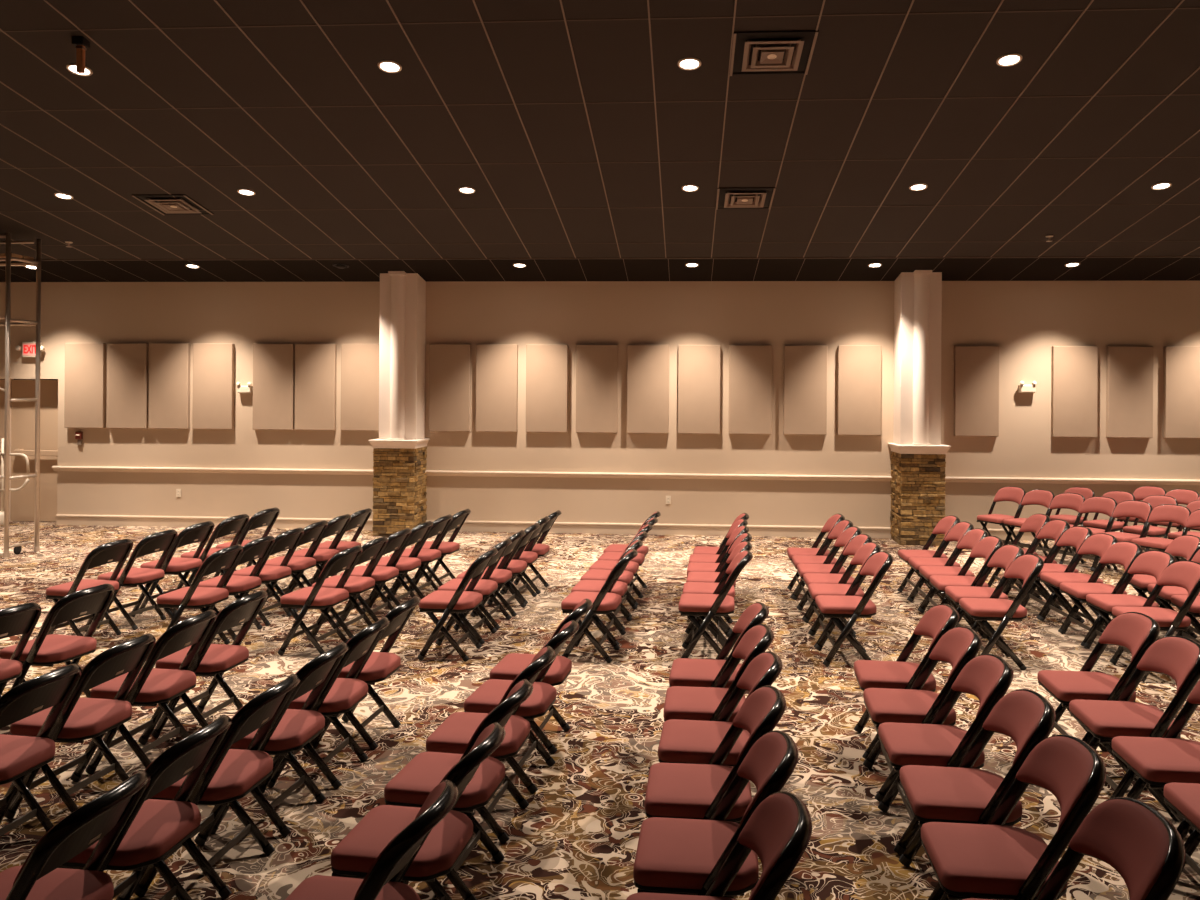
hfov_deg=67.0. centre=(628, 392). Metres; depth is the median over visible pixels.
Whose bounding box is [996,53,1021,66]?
recessed light
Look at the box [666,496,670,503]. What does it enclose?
wall outlet
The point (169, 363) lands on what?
acoustic panel
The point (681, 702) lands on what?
folding chair
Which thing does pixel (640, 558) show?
folding chair
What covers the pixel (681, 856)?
folding chair
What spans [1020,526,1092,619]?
folding chair
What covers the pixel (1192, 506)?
folding chair
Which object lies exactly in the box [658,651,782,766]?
folding chair
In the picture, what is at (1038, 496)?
folding chair
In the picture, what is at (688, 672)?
folding chair
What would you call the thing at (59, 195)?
recessed light
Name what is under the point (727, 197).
ceiling vent
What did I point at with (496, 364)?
acoustic panel
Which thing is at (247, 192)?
recessed light
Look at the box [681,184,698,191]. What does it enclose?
recessed light
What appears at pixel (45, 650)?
folding chair
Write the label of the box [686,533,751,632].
folding chair
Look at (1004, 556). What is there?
folding chair
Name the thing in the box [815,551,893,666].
folding chair
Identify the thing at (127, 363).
acoustic panel
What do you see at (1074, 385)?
acoustic panel
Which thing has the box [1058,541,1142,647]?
folding chair
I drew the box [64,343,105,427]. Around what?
acoustic panel
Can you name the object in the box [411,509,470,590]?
folding chair
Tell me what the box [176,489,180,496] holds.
wall outlet
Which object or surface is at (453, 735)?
folding chair
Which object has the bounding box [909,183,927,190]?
recessed light
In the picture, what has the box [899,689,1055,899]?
folding chair
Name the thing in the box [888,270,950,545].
pillar
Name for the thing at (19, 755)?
folding chair
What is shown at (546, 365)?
acoustic panel
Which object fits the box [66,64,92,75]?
recessed light
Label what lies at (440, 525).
folding chair
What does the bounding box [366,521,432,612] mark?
folding chair
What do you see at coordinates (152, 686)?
folding chair
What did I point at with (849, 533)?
folding chair
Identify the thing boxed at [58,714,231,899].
folding chair
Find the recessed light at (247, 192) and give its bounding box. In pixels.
[237,189,255,195]
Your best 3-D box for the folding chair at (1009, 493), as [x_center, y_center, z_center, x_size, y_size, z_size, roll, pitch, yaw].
[4.919,1.661,11.925,0.561,0.831,0.442,0,0,-28]
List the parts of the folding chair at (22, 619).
leg, seat, frame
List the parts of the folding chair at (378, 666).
leg, leg, seat, leg, frame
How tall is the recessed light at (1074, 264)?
0.038 m
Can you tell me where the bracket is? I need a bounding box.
[71,36,89,72]
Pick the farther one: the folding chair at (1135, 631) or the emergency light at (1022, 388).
the emergency light at (1022, 388)
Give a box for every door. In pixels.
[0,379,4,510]
[9,379,57,521]
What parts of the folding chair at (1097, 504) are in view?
leg, seat, frame, backrest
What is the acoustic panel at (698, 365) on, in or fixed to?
attached to the wall
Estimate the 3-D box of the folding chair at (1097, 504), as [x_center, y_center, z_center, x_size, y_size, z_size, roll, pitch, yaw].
[5.504,1.665,10.791,0.561,0.831,0.442,0,0,-26]
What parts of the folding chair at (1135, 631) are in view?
leg, leg, seat, leg, leg, frame, backrest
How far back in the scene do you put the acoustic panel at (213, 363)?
13.39 m
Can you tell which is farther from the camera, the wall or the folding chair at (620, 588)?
the wall
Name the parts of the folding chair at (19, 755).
leg, seat, leg, frame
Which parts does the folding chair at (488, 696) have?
seat, leg, leg, frame, backrest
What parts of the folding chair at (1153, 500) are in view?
seat, frame, backrest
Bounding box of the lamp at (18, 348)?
[15,346,21,350]
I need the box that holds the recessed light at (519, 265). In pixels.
[513,263,525,267]
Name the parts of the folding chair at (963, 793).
leg, leg, seat, frame, backrest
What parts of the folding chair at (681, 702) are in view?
seat, frame, backrest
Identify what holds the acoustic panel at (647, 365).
attached to the wall
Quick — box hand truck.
[0,438,29,525]
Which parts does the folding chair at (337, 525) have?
leg, leg, seat, leg, leg, frame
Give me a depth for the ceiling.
8.39 m
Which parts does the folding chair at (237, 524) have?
leg, seat, frame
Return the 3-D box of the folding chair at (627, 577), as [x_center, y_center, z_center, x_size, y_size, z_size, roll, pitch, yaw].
[-0.117,1.628,7.927,0.561,0.831,0.442,0,0,10]
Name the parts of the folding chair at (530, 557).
leg, seat, leg, frame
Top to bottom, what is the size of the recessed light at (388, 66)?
0.038 m
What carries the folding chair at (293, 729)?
on the floor
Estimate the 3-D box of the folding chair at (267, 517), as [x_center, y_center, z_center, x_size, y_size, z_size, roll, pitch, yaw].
[-3.936,1.603,9.397,0.561,0.831,0.442,0,0,13]
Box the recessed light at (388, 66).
[378,60,401,72]
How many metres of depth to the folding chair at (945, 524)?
9.14 m
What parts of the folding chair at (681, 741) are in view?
seat, frame, backrest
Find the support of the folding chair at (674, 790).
on the floor
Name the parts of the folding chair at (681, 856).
seat rail, seat, leg, frame, backrest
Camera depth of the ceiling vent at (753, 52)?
6.78 m
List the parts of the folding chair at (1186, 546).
leg, seat, backrest, frame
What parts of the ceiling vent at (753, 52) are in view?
plate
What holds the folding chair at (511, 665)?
on the floor
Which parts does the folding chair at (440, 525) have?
leg, seat, leg, leg, leg, frame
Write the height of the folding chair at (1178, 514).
0.831 m
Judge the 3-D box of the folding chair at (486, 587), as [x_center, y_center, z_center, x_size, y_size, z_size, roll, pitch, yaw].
[-1.257,1.621,7.489,0.561,0.831,0.442,0,0,8]
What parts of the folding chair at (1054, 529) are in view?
leg, leg, seat, frame, backrest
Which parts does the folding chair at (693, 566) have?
seat, frame, backrest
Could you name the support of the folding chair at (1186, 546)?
on the floor
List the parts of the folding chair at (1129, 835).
seat, frame, backrest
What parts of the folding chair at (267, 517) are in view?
seat, frame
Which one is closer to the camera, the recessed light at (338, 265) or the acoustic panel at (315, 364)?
the recessed light at (338, 265)
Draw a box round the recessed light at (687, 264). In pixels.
[685,263,698,266]
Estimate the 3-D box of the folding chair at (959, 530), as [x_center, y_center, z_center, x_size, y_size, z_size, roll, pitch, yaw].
[2.992,1.648,8.652,0.561,0.831,0.442,0,0,5]
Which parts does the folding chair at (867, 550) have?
leg, leg, seat, frame, backrest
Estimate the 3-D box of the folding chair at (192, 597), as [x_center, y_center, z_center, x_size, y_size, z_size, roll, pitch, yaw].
[-3.340,1.607,7.101,0.561,0.831,0.442,0,0,9]
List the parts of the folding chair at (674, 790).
seat, frame, backrest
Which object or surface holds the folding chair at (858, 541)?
on the floor
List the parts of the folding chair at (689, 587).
leg, seat, leg, leg, frame, backrest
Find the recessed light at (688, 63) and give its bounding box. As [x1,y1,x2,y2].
[678,57,700,69]
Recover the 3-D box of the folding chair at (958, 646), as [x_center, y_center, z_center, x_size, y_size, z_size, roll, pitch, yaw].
[1.524,1.639,4.692,0.561,0.831,0.442,0,0,7]
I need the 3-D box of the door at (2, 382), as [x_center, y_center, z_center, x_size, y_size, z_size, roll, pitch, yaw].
[-9.986,0.875,13.910,0.930,2.170,0.140,0,0,4]
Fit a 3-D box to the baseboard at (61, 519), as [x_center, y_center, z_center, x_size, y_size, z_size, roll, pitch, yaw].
[1.191,1.965,12.985,19.630,0.155,0.030,0,0,4]
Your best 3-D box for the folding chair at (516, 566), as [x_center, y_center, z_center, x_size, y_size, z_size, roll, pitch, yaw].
[-1.112,1.622,8.400,0.561,0.831,0.442,0,0,8]
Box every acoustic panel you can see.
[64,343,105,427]
[106,343,147,428]
[148,343,189,428]
[192,343,234,428]
[253,344,294,429]
[295,344,336,429]
[341,344,378,430]
[429,344,470,431]
[476,344,517,431]
[526,344,567,432]
[576,345,617,432]
[627,345,668,433]
[678,345,720,433]
[729,345,771,433]
[783,345,826,434]
[837,345,881,434]
[954,346,998,436]
[1051,346,1097,436]
[1106,346,1153,437]
[1163,346,1199,437]
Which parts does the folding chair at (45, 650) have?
leg, seat rail, seat, frame, leg, leg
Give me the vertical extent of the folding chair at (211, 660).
0.831 m
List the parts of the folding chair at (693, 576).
seat, leg, frame, backrest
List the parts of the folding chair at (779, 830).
seat, frame, backrest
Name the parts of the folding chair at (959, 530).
leg, leg, seat, frame, backrest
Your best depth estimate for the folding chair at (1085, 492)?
11.88 m
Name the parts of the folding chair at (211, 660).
leg, leg, seat, seat rail, leg, frame, leg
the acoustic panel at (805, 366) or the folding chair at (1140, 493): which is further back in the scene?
the acoustic panel at (805, 366)
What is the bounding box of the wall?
[0,281,1199,531]
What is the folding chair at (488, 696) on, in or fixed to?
on the floor
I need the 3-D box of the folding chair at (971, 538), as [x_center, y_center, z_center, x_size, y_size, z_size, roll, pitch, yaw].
[2.955,1.648,8.211,0.561,0.831,0.442,0,0,5]
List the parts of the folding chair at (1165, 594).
seat, leg, backrest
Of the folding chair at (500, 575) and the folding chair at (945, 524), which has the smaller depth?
the folding chair at (500, 575)
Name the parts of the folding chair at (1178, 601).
seat, leg, leg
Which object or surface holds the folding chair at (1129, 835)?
on the floor
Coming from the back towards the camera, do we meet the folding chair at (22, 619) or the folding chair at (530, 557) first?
the folding chair at (530, 557)
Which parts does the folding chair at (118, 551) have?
leg, leg, seat, leg, frame, leg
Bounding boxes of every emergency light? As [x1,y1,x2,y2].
[236,382,252,392]
[1018,381,1036,392]
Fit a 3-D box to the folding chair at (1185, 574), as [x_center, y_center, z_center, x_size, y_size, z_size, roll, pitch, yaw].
[3.909,1.654,6.642,0.561,0.831,0.442,0,0,2]
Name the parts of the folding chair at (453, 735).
seat, leg, leg, backrest, frame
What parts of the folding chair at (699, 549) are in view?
seat, frame, backrest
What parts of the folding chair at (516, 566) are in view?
leg, leg, seat, leg, frame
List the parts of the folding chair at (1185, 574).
leg, seat, leg, frame, seat rail, backrest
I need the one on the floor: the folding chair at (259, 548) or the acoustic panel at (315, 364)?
the folding chair at (259, 548)
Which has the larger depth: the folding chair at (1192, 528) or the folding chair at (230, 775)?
the folding chair at (1192, 528)
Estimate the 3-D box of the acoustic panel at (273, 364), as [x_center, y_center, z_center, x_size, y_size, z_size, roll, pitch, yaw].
[-5.250,-0.092,13.368,0.604,1.270,0.073,0,0,4]
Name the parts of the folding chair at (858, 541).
leg, seat, frame, backrest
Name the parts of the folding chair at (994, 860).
leg, seat rail, seat, leg, frame, backrest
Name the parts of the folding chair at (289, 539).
leg, seat, leg, leg, frame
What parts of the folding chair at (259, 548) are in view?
leg, seat, leg, frame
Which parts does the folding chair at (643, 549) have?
seat, leg, frame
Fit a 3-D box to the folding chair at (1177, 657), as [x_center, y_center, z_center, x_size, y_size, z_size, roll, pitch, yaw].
[2.557,1.646,4.529,0.561,0.831,0.442,0,0,6]
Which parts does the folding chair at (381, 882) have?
seat, backrest, frame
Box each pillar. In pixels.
[368,271,429,535]
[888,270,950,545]
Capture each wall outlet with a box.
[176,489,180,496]
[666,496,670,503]
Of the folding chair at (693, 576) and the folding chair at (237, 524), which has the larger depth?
the folding chair at (237, 524)
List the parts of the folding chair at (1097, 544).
leg, leg, seat, leg, frame, backrest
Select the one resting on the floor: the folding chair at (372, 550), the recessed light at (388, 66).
the folding chair at (372, 550)
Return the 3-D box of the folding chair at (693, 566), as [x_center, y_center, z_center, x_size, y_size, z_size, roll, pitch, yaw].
[0.817,1.634,8.304,0.561,0.831,0.442,0,0,6]
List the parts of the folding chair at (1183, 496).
seat, backrest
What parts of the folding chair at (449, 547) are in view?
leg, leg, seat, leg, leg, frame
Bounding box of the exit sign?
[15,342,44,356]
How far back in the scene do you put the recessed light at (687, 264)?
12.21 m
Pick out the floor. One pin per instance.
(576, 837)
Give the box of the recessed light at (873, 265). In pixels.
[868,263,881,267]
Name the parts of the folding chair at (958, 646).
leg, leg, seat, frame, backrest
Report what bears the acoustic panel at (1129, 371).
attached to the wall
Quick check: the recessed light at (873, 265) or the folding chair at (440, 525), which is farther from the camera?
the recessed light at (873, 265)
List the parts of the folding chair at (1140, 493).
seat, backrest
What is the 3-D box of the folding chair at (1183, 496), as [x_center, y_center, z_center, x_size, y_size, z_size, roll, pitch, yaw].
[7.077,1.675,11.735,0.561,0.831,0.442,0,0,-28]
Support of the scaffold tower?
on the floor
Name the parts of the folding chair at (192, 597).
leg, leg, seat rail, seat, frame, leg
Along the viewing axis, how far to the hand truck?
13.44 m
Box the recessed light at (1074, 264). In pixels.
[1065,262,1079,266]
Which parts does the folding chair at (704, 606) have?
leg, leg, seat rail, seat, leg, leg, frame, backrest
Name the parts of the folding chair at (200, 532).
leg, leg, seat, leg, leg, frame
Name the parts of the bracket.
rod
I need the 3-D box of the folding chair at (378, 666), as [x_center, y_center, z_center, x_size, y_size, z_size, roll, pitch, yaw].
[-1.523,1.619,5.329,0.561,0.831,0.442,0,0,7]
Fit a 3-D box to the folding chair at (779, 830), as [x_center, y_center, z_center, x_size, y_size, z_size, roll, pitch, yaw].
[0.253,1.631,2.675,0.561,0.831,0.442,0,0,5]
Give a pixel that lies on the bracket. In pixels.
(80, 43)
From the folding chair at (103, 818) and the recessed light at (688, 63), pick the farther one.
the recessed light at (688, 63)
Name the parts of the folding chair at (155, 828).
seat rail, seat, leg, frame, leg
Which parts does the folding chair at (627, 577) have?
seat, leg, leg, frame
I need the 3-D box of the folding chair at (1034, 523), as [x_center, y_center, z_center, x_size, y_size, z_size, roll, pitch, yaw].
[3.997,1.655,9.264,0.561,0.831,0.442,0,0,3]
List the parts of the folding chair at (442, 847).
seat rail, seat, leg, frame, backrest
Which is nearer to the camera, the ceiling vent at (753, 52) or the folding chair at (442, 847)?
the folding chair at (442, 847)
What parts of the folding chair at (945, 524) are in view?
leg, leg, seat, frame, backrest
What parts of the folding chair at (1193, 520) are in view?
frame, backrest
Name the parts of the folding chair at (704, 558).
seat, frame, backrest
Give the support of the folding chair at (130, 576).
on the floor
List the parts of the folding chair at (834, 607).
leg, leg, seat, seat rail, leg, leg, frame, backrest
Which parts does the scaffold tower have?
guard rail, rail, rail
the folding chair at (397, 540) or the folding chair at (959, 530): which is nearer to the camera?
the folding chair at (397, 540)
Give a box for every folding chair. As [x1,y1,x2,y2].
[0,584,114,697]
[0,602,41,696]
[0,663,81,835]
[0,770,150,899]
[5,633,155,818]
[46,539,132,635]
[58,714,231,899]
[85,609,217,774]
[97,529,177,629]
[134,673,299,898]
[138,521,214,613]
[151,590,267,737]
[157,544,243,644]
[181,514,249,586]
[197,535,274,639]
[210,642,348,836]
[216,507,279,575]
[233,527,303,625]
[262,520,327,612]
[267,616,389,788]
[278,545,362,655]
[285,780,458,899]
[290,514,350,592]
[312,536,388,638]
[314,596,419,749]
[315,508,371,582]
[331,722,505,899]
[340,528,411,621]
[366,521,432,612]
[384,679,532,899]
[389,514,452,600]
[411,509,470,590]
[417,548,497,660]
[426,646,555,843]
[436,538,511,644]
[456,530,525,629]
[464,620,578,793]
[476,523,539,616]
[487,516,549,603]
[489,599,592,753]
[505,510,561,593]
[561,549,637,662]
[571,539,642,644]
[580,531,647,629]
[589,524,652,616]
[598,517,657,605]
[603,511,660,593]
[626,791,811,899]
[633,730,798,895]
[645,685,785,898]
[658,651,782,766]
[663,624,773,721]
[669,602,768,687]
[679,550,752,659]
[682,541,751,641]
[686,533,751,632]
[687,525,748,618]
[689,519,747,562]
[693,513,748,553]
[787,514,844,597]
[792,520,852,607]
[797,526,861,619]
[803,534,871,634]
[808,542,880,646]
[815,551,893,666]
[854,604,959,758]
[863,626,981,801]
[878,654,1013,854]
[898,515,959,600]
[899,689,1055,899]
[908,521,973,609]
[918,528,988,612]
[921,734,1105,899]
[930,536,1003,637]
[945,544,1023,652]
[959,554,1043,669]
[962,797,1184,899]
[977,486,1025,545]
[988,514,1050,595]
[1003,489,1054,556]
[1004,519,1069,607]
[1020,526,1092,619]
[1034,493,1084,560]
[1037,612,1159,771]
[1039,533,1117,633]
[1043,487,1094,551]
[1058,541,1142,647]
[1059,496,1117,570]
[1069,636,1199,820]
[1083,491,1134,531]
[1084,550,1175,648]
[1092,500,1152,570]
[1109,560,1199,681]
[1112,680,1199,839]
[1117,486,1166,551]
[1123,495,1177,552]
[1129,535,1199,634]
[1131,504,1190,551]
[1147,489,1199,550]
[1148,549,1199,638]
[1164,782,1199,875]
[1168,500,1199,560]
[1171,595,1199,643]
[1174,509,1199,561]
[1182,496,1199,530]
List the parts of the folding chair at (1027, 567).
leg, leg, seat, leg, seat rail, leg, frame, backrest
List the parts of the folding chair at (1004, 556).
leg, seat, leg, frame, backrest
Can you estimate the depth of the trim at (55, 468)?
13.03 m
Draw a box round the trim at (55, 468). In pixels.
[52,466,1199,484]
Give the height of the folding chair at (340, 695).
0.831 m
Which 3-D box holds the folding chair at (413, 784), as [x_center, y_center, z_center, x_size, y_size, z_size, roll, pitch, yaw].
[-0.687,1.625,3.773,0.561,0.831,0.442,0,0,10]
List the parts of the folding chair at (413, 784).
seat, leg, leg, backrest, frame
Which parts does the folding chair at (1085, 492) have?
seat, frame, backrest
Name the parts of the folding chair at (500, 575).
seat, leg, leg, frame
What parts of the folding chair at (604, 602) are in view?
leg, seat rail, leg, leg, seat, leg, frame, backrest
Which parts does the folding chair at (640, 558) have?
seat, leg, leg, frame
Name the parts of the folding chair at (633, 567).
seat, leg, frame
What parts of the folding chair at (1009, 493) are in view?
leg, seat, frame, leg, leg, backrest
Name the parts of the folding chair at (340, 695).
leg, leg, leg, seat, seat rail, leg, frame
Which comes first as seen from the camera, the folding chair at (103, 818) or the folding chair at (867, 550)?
the folding chair at (103, 818)
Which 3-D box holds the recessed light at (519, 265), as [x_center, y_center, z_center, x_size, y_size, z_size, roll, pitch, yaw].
[-1.494,-1.744,12.369,0.183,0.038,0.182,0,0,10]
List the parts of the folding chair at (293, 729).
leg, leg, leg, seat, leg, frame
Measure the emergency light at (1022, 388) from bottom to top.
0.167 m
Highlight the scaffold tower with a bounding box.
[0,233,40,557]
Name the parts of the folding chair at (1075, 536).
leg, leg, leg, seat, leg, frame, backrest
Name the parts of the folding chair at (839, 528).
leg, seat, frame, backrest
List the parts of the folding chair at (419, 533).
leg, leg, seat, leg, leg, frame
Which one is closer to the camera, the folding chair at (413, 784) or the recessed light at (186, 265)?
the folding chair at (413, 784)
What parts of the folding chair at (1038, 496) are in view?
leg, seat, leg, frame, backrest, leg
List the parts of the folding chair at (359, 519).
seat, frame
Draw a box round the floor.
[0,521,1199,899]
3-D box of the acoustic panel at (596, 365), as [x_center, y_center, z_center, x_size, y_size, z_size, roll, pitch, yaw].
[-0.462,-0.061,13.066,0.604,1.270,0.073,0,0,4]
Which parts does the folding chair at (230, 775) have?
leg, leg, seat, leg, seat rail, frame, leg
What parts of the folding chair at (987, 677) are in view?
leg, leg, seat, frame, backrest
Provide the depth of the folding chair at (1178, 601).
7.12 m
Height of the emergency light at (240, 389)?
0.167 m
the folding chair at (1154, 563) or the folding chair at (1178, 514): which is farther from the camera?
the folding chair at (1178, 514)
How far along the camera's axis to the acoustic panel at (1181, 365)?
12.52 m
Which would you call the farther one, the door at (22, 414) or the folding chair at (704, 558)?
the door at (22, 414)
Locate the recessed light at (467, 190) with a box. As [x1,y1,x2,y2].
[458,187,475,193]
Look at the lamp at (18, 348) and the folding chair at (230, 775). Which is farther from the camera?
the lamp at (18, 348)
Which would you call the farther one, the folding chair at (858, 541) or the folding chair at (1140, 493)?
the folding chair at (1140, 493)
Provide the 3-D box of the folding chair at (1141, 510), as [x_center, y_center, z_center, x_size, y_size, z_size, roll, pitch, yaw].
[5.699,1.666,10.412,0.561,0.831,0.442,0,0,-26]
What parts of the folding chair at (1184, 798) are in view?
seat, leg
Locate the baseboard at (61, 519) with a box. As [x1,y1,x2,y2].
[56,514,1170,540]
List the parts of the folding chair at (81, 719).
leg, leg, seat rail, seat, leg, frame, leg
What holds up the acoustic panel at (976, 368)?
attached to the wall
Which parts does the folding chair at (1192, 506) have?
seat, frame, backrest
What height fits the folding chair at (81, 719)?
0.831 m
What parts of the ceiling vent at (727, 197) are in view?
plate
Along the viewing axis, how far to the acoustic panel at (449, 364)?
13.16 m
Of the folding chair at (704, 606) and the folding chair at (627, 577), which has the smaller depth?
the folding chair at (704, 606)
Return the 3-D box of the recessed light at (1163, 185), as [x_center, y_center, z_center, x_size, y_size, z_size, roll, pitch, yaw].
[5.441,-2.114,9.247,0.183,0.038,0.182,0,0,10]
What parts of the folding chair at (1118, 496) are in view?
seat, backrest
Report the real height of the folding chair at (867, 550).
0.831 m
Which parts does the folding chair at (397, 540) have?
leg, leg, seat, leg, leg, frame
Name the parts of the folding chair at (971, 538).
leg, seat, frame, backrest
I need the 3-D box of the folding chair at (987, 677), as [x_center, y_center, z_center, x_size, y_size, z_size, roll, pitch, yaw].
[1.465,1.639,4.180,0.561,0.831,0.442,0,0,6]
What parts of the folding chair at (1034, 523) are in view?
leg, frame, backrest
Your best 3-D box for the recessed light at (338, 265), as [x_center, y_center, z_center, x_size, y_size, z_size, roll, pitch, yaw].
[-3.989,-1.755,12.526,0.218,0.054,0.216,0,0,11]
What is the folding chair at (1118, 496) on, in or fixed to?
on the floor
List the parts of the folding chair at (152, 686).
leg, leg, seat, seat rail, leg, frame, leg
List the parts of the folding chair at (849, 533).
leg, leg, seat, frame, backrest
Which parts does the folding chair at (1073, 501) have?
leg, backrest, frame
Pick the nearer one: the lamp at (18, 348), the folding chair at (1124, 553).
the folding chair at (1124, 553)
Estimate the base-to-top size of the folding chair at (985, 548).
0.831 m
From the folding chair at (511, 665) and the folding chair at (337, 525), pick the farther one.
the folding chair at (337, 525)
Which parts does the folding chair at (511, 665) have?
seat, leg, leg, backrest, frame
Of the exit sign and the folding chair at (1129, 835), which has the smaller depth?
the folding chair at (1129, 835)
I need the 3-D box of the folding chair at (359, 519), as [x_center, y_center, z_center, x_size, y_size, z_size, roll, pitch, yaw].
[-2.961,1.610,9.379,0.561,0.831,0.442,0,0,11]
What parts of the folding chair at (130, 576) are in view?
leg, leg, seat, leg, frame, leg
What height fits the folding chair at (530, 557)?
0.831 m
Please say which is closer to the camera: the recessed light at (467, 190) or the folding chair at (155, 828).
the folding chair at (155, 828)
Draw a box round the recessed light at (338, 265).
[333,263,348,268]
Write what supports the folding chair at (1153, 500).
on the floor
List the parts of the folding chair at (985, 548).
leg, leg, seat, leg, frame, backrest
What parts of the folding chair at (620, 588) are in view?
seat, leg, leg, frame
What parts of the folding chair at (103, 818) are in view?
backrest, seat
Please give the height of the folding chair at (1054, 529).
0.831 m
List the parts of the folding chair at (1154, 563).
leg, leg, seat, frame, backrest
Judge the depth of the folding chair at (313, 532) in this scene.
8.41 m
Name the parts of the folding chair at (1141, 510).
leg, seat, frame, backrest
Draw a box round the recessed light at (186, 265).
[185,264,199,267]
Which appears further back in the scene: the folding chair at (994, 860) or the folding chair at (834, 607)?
the folding chair at (834, 607)
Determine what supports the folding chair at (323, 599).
on the floor
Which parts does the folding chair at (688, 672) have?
seat, frame, backrest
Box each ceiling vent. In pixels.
[132,194,213,214]
[716,187,775,209]
[729,30,818,75]
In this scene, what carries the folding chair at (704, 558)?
on the floor
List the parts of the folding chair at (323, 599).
leg, seat rail, leg, seat, leg, leg, frame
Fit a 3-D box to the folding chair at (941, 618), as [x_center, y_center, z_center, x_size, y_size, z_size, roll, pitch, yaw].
[1.597,1.639,5.203,0.561,0.831,0.442,0,0,7]
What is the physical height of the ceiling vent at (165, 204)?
0.111 m
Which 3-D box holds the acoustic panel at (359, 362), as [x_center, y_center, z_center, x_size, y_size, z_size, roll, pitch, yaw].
[-3.923,-0.084,13.284,0.604,1.270,0.073,0,0,4]
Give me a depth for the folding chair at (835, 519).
9.21 m
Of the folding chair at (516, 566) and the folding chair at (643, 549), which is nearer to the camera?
the folding chair at (516, 566)
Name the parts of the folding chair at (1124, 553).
leg, leg, leg, seat, leg, frame, backrest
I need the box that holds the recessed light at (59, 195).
[54,193,72,199]
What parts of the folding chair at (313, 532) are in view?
leg, seat, leg, leg, frame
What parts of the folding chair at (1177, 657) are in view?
leg, seat rail, leg, seat, leg, leg, frame, backrest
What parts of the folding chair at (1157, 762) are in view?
leg, seat, seat rail, leg, frame, leg, backrest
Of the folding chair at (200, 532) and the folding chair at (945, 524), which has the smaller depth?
the folding chair at (200, 532)
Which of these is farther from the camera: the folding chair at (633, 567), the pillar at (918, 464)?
the pillar at (918, 464)
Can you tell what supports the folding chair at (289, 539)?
on the floor
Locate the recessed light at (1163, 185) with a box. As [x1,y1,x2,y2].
[1151,182,1171,189]
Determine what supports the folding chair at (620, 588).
on the floor
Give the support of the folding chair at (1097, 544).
on the floor
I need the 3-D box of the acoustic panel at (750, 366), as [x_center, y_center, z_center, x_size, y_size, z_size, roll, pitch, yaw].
[1.731,-0.047,12.928,0.604,1.270,0.073,0,0,4]
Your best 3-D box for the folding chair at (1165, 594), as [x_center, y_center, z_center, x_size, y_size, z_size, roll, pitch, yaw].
[4.646,1.659,7.463,0.561,0.831,0.442,0,0,7]
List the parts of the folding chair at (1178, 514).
seat, frame, backrest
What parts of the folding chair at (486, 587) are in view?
seat, leg, leg, frame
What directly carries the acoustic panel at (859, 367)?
attached to the wall
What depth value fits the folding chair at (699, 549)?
9.18 m
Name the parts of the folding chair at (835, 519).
leg, seat, frame, backrest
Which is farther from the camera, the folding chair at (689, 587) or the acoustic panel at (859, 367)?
the acoustic panel at (859, 367)
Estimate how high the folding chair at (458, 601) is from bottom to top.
0.831 m
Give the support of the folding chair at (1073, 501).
on the floor
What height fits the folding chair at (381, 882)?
0.831 m
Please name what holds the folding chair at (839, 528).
on the floor
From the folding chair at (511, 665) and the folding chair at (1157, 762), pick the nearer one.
the folding chair at (1157, 762)
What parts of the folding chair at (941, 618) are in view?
leg, leg, seat, frame, backrest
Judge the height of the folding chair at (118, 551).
0.831 m
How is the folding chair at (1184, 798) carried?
on the floor
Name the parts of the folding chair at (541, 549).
leg, seat, leg, frame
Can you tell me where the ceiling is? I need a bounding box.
[0,0,1199,281]
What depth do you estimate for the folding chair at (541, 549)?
9.23 m
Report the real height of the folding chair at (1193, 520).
0.831 m
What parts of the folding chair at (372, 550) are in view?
leg, seat, leg, leg, frame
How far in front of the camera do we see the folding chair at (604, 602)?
6.85 m
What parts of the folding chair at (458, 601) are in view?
leg, seat rail, leg, leg, seat, leg, frame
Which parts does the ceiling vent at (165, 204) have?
plate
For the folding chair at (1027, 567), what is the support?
on the floor

